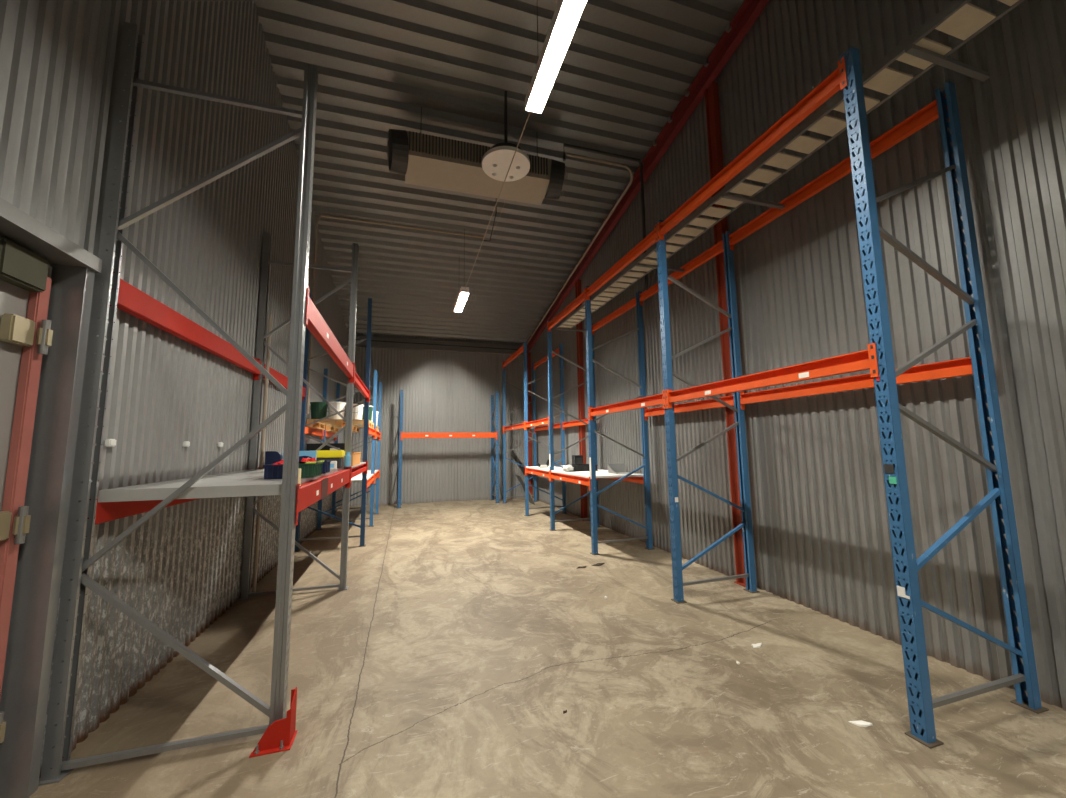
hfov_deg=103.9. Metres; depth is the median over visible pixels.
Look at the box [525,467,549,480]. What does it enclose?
beam
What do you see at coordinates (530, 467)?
shelf board
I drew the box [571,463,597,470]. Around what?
tray
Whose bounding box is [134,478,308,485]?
steel shelf
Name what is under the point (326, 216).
pipe
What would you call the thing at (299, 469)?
stake
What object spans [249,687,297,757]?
guard
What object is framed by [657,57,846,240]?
beam
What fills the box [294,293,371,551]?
frame
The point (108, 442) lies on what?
clip
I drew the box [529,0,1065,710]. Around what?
wall
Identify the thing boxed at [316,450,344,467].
storage box
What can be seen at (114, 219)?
frame
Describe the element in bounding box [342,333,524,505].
wall
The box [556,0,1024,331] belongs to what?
cable tray
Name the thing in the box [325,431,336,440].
beam
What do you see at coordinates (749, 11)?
beam
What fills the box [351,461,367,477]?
beam
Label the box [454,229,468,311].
ceiling lamp
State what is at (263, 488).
steel shelf
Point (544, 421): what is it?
beam
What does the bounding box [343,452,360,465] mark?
wooden box
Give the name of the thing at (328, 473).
steel shelf
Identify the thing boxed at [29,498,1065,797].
floor
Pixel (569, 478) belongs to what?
beam
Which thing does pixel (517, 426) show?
beam
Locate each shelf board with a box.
[351,474,372,481]
[526,466,562,471]
[551,469,642,477]
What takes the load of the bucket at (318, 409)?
on the pallet at (339, 423)
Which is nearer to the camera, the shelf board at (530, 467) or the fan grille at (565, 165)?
the fan grille at (565, 165)
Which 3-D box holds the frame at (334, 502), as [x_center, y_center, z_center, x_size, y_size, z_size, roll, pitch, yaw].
[-4.323,1.191,10.283,1.080,3.260,0.118,1,-7,-17]
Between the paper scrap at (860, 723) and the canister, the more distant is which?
the canister
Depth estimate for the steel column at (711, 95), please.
5.13 m
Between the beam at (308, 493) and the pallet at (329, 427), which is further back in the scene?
the pallet at (329, 427)
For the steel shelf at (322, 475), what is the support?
on the beam at (308, 493)
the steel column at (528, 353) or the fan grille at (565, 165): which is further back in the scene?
the steel column at (528, 353)
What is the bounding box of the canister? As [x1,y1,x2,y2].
[344,452,350,466]
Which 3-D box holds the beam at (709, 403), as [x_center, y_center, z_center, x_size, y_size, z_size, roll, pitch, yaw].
[2.082,0.134,5.745,0.060,0.205,1.997,1,-7,-17]
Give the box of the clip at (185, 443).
[182,441,189,446]
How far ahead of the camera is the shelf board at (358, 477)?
7.61 m
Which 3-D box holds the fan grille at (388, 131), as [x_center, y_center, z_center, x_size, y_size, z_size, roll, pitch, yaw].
[-1.960,-3.379,5.659,0.008,0.448,0.448,1,-7,-17]
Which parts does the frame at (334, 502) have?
post, post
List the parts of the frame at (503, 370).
post, post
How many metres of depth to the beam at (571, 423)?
9.53 m
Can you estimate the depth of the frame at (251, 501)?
4.84 m
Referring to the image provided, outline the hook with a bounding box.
[482,199,504,240]
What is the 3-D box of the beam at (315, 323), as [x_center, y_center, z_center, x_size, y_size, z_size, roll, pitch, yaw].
[-1.840,-0.457,3.863,0.072,0.245,2.558,1,-7,-17]
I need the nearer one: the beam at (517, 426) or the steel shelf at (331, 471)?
the steel shelf at (331, 471)
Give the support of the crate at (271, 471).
on the steel shelf at (257, 477)
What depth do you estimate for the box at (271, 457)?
3.31 m
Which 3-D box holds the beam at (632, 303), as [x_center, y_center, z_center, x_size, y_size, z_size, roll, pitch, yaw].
[1.498,-1.537,7.806,0.060,0.205,1.866,1,-7,-17]
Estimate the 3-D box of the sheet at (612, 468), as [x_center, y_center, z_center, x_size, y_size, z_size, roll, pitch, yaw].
[1.501,1.164,6.955,0.335,0.150,0.424,1,-7,-17]
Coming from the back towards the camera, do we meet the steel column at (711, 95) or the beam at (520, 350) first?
the beam at (520, 350)
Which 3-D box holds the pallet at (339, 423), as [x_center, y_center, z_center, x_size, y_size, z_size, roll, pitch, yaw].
[-3.591,0.492,7.897,1.000,0.140,1.200,1,-7,-17]
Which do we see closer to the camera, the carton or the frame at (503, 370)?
the carton
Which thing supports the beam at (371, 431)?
attached to the frame at (369, 315)
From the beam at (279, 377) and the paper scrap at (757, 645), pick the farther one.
the beam at (279, 377)
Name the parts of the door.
panel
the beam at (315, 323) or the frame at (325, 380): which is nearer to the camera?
the beam at (315, 323)
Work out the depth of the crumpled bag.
7.55 m
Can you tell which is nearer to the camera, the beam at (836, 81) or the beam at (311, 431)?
the beam at (836, 81)
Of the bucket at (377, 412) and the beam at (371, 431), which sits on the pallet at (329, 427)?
the bucket at (377, 412)
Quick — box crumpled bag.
[563,465,573,471]
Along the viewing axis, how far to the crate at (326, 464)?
3.60 m
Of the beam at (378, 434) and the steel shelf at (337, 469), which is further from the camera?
the beam at (378, 434)
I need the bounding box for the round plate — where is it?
[482,91,529,181]
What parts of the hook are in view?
rod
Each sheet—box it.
[515,474,534,504]
[608,464,637,473]
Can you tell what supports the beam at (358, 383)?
attached to the frame at (251, 501)
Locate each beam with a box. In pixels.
[86,469,249,536]
[100,272,260,379]
[263,364,304,400]
[295,467,350,525]
[305,427,323,438]
[306,286,354,382]
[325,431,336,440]
[348,335,523,354]
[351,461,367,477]
[354,371,369,401]
[366,474,374,491]
[368,425,375,438]
[375,470,379,478]
[376,431,380,439]
[401,431,496,440]
[502,343,523,368]
[503,423,523,432]
[524,416,548,429]
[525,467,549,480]
[527,0,769,352]
[534,348,558,369]
[534,423,560,432]
[547,289,584,331]
[550,471,590,490]
[563,419,587,429]
[585,224,657,300]
[588,390,665,419]
[591,297,635,334]
[596,476,643,483]
[639,240,722,305]
[644,395,733,420]
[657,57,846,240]
[665,343,878,408]
[729,94,948,250]
[740,352,984,409]
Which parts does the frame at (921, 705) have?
post, plate, post, plate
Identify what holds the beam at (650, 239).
attached to the frame at (746, 525)
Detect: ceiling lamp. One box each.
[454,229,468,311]
[525,0,586,113]
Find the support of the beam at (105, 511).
attached to the frame at (114, 219)
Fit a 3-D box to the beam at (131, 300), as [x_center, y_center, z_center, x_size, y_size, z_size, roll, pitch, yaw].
[-2.789,-0.477,3.578,0.070,0.245,2.558,1,-7,-17]
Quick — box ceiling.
[254,0,743,343]
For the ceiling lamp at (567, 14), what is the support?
hanging from the ceiling
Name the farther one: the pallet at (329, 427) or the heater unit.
the pallet at (329, 427)
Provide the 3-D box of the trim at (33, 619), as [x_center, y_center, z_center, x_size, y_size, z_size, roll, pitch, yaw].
[-2.458,0.580,2.088,0.169,2.580,0.062,1,-7,-17]
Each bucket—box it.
[310,402,327,418]
[328,402,345,418]
[353,402,363,418]
[362,405,372,420]
[371,411,378,424]
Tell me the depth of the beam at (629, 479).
6.99 m
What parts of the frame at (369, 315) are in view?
post, post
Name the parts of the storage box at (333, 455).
lid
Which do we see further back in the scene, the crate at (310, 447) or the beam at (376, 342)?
the beam at (376, 342)
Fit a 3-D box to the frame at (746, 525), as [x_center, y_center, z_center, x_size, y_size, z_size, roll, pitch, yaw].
[1.916,0.040,4.651,1.033,4.120,0.118,1,-7,-17]
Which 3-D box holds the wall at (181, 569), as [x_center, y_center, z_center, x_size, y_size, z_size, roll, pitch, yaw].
[-3.023,-1.930,4.184,0.080,8.054,16.470,1,-7,-17]
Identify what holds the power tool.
on the shelf board at (530, 467)
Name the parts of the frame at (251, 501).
post, post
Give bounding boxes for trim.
[0,197,101,272]
[0,264,94,797]
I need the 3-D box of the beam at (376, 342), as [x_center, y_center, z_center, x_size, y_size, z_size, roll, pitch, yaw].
[-2.789,-1.637,12.764,5.260,0.300,0.216,1,-7,-17]
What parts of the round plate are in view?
hanging rod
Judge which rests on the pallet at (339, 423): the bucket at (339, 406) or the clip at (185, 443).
the bucket at (339, 406)
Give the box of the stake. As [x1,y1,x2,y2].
[298,468,300,485]
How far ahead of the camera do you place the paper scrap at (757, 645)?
3.31 m
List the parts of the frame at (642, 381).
post, post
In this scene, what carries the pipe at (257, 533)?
on the floor
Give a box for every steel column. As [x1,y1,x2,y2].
[527,352,531,494]
[575,279,586,520]
[705,81,745,586]
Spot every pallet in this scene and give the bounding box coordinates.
[307,419,373,429]
[325,424,378,432]
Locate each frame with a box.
[38,22,317,785]
[237,232,358,600]
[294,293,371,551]
[316,368,377,529]
[332,381,381,515]
[397,390,402,507]
[491,392,498,502]
[502,361,537,502]
[523,342,566,515]
[547,320,599,530]
[584,286,653,554]
[655,220,759,603]
[839,46,1048,748]
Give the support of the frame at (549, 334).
on the floor
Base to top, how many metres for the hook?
0.830 m
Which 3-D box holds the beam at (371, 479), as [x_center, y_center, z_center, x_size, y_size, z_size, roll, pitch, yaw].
[-3.081,1.562,7.862,0.060,0.205,1.806,1,-7,-17]
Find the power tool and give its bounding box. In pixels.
[536,460,548,467]
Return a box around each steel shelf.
[98,481,281,501]
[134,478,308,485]
[163,476,316,481]
[185,474,323,478]
[206,472,329,475]
[221,470,335,473]
[235,468,339,471]
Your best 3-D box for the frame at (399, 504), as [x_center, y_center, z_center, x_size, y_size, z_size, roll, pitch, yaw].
[-3.712,1.374,11.699,0.118,3.200,0.840,1,-7,-17]
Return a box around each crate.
[263,459,282,478]
[299,457,323,477]
[306,443,344,450]
[322,460,330,473]
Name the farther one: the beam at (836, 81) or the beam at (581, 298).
the beam at (581, 298)
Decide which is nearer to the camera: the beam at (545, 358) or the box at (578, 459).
the box at (578, 459)
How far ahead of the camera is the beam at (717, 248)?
5.65 m
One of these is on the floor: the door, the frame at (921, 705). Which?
the frame at (921, 705)
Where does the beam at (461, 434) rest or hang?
attached to the frame at (399, 504)
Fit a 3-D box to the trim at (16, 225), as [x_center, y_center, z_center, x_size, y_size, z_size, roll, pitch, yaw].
[-2.232,-0.846,1.473,0.190,0.110,1.700,1,-7,-17]
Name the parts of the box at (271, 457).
navy panel, sky panel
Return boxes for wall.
[0,0,347,777]
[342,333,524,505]
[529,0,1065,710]
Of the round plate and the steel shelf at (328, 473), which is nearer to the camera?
the steel shelf at (328, 473)
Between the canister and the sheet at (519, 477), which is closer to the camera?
the canister
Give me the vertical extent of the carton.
0.085 m
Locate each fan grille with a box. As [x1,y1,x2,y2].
[387,131,388,167]
[561,165,567,196]
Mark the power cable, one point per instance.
(530, 111)
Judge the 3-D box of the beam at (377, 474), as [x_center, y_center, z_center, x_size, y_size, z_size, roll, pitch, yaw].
[-3.589,1.759,9.539,0.060,0.205,1.702,1,-7,-17]
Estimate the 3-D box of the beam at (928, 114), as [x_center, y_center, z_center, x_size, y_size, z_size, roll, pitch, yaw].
[2.656,-1.985,3.990,0.062,0.205,2.125,1,-7,-17]
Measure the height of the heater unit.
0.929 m
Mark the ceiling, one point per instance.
(626, 67)
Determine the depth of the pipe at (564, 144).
6.74 m
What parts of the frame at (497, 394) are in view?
post, post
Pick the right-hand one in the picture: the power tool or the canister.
the power tool
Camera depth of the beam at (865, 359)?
3.09 m
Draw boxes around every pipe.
[252,314,271,595]
[306,214,483,413]
[527,153,632,343]
[563,143,647,289]
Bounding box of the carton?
[330,461,336,469]
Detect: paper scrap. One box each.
[751,643,761,647]
[848,720,872,726]
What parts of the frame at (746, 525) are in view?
post, post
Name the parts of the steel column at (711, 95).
plate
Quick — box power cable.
[465,111,530,288]
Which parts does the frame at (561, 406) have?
post, post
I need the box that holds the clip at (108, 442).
[105,439,115,446]
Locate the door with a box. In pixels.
[0,237,52,742]
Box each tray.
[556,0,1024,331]
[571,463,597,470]
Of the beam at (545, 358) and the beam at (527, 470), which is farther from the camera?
the beam at (545, 358)
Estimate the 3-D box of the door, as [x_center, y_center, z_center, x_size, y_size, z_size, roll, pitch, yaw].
[-2.248,0.493,1.301,0.135,2.550,1.540,1,-7,-17]
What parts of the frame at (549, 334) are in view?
post, post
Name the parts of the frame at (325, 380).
post, post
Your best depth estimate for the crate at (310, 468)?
3.06 m
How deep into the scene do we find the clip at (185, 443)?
3.29 m
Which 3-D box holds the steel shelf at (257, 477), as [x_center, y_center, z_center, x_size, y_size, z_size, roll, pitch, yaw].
[-2.167,0.629,3.149,0.916,0.065,0.303,1,-7,-17]
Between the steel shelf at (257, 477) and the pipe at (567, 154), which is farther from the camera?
the pipe at (567, 154)
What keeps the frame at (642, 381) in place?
on the floor
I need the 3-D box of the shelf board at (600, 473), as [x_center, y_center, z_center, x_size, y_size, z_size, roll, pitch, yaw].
[1.079,1.305,7.345,0.985,0.030,1.778,1,-7,-17]
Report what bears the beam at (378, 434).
attached to the frame at (325, 380)
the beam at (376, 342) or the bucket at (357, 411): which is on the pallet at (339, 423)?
the bucket at (357, 411)
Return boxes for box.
[264,451,316,468]
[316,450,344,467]
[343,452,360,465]
[572,455,582,463]
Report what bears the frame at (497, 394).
on the floor
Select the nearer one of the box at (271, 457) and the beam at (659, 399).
the box at (271, 457)
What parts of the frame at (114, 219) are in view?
plate, post, post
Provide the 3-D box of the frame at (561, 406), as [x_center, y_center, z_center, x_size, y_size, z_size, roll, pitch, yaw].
[0.280,0.673,10.048,1.033,4.120,0.118,1,-7,-17]
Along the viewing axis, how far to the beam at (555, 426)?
11.38 m
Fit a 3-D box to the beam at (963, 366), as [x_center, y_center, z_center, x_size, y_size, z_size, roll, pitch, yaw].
[2.680,-0.097,3.776,0.062,0.205,2.125,1,-7,-17]
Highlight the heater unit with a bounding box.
[387,107,567,204]
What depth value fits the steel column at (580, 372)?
9.32 m
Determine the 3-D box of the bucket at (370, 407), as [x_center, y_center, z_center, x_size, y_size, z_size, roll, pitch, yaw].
[-3.310,0.295,8.210,0.297,0.314,0.303,1,-7,-17]

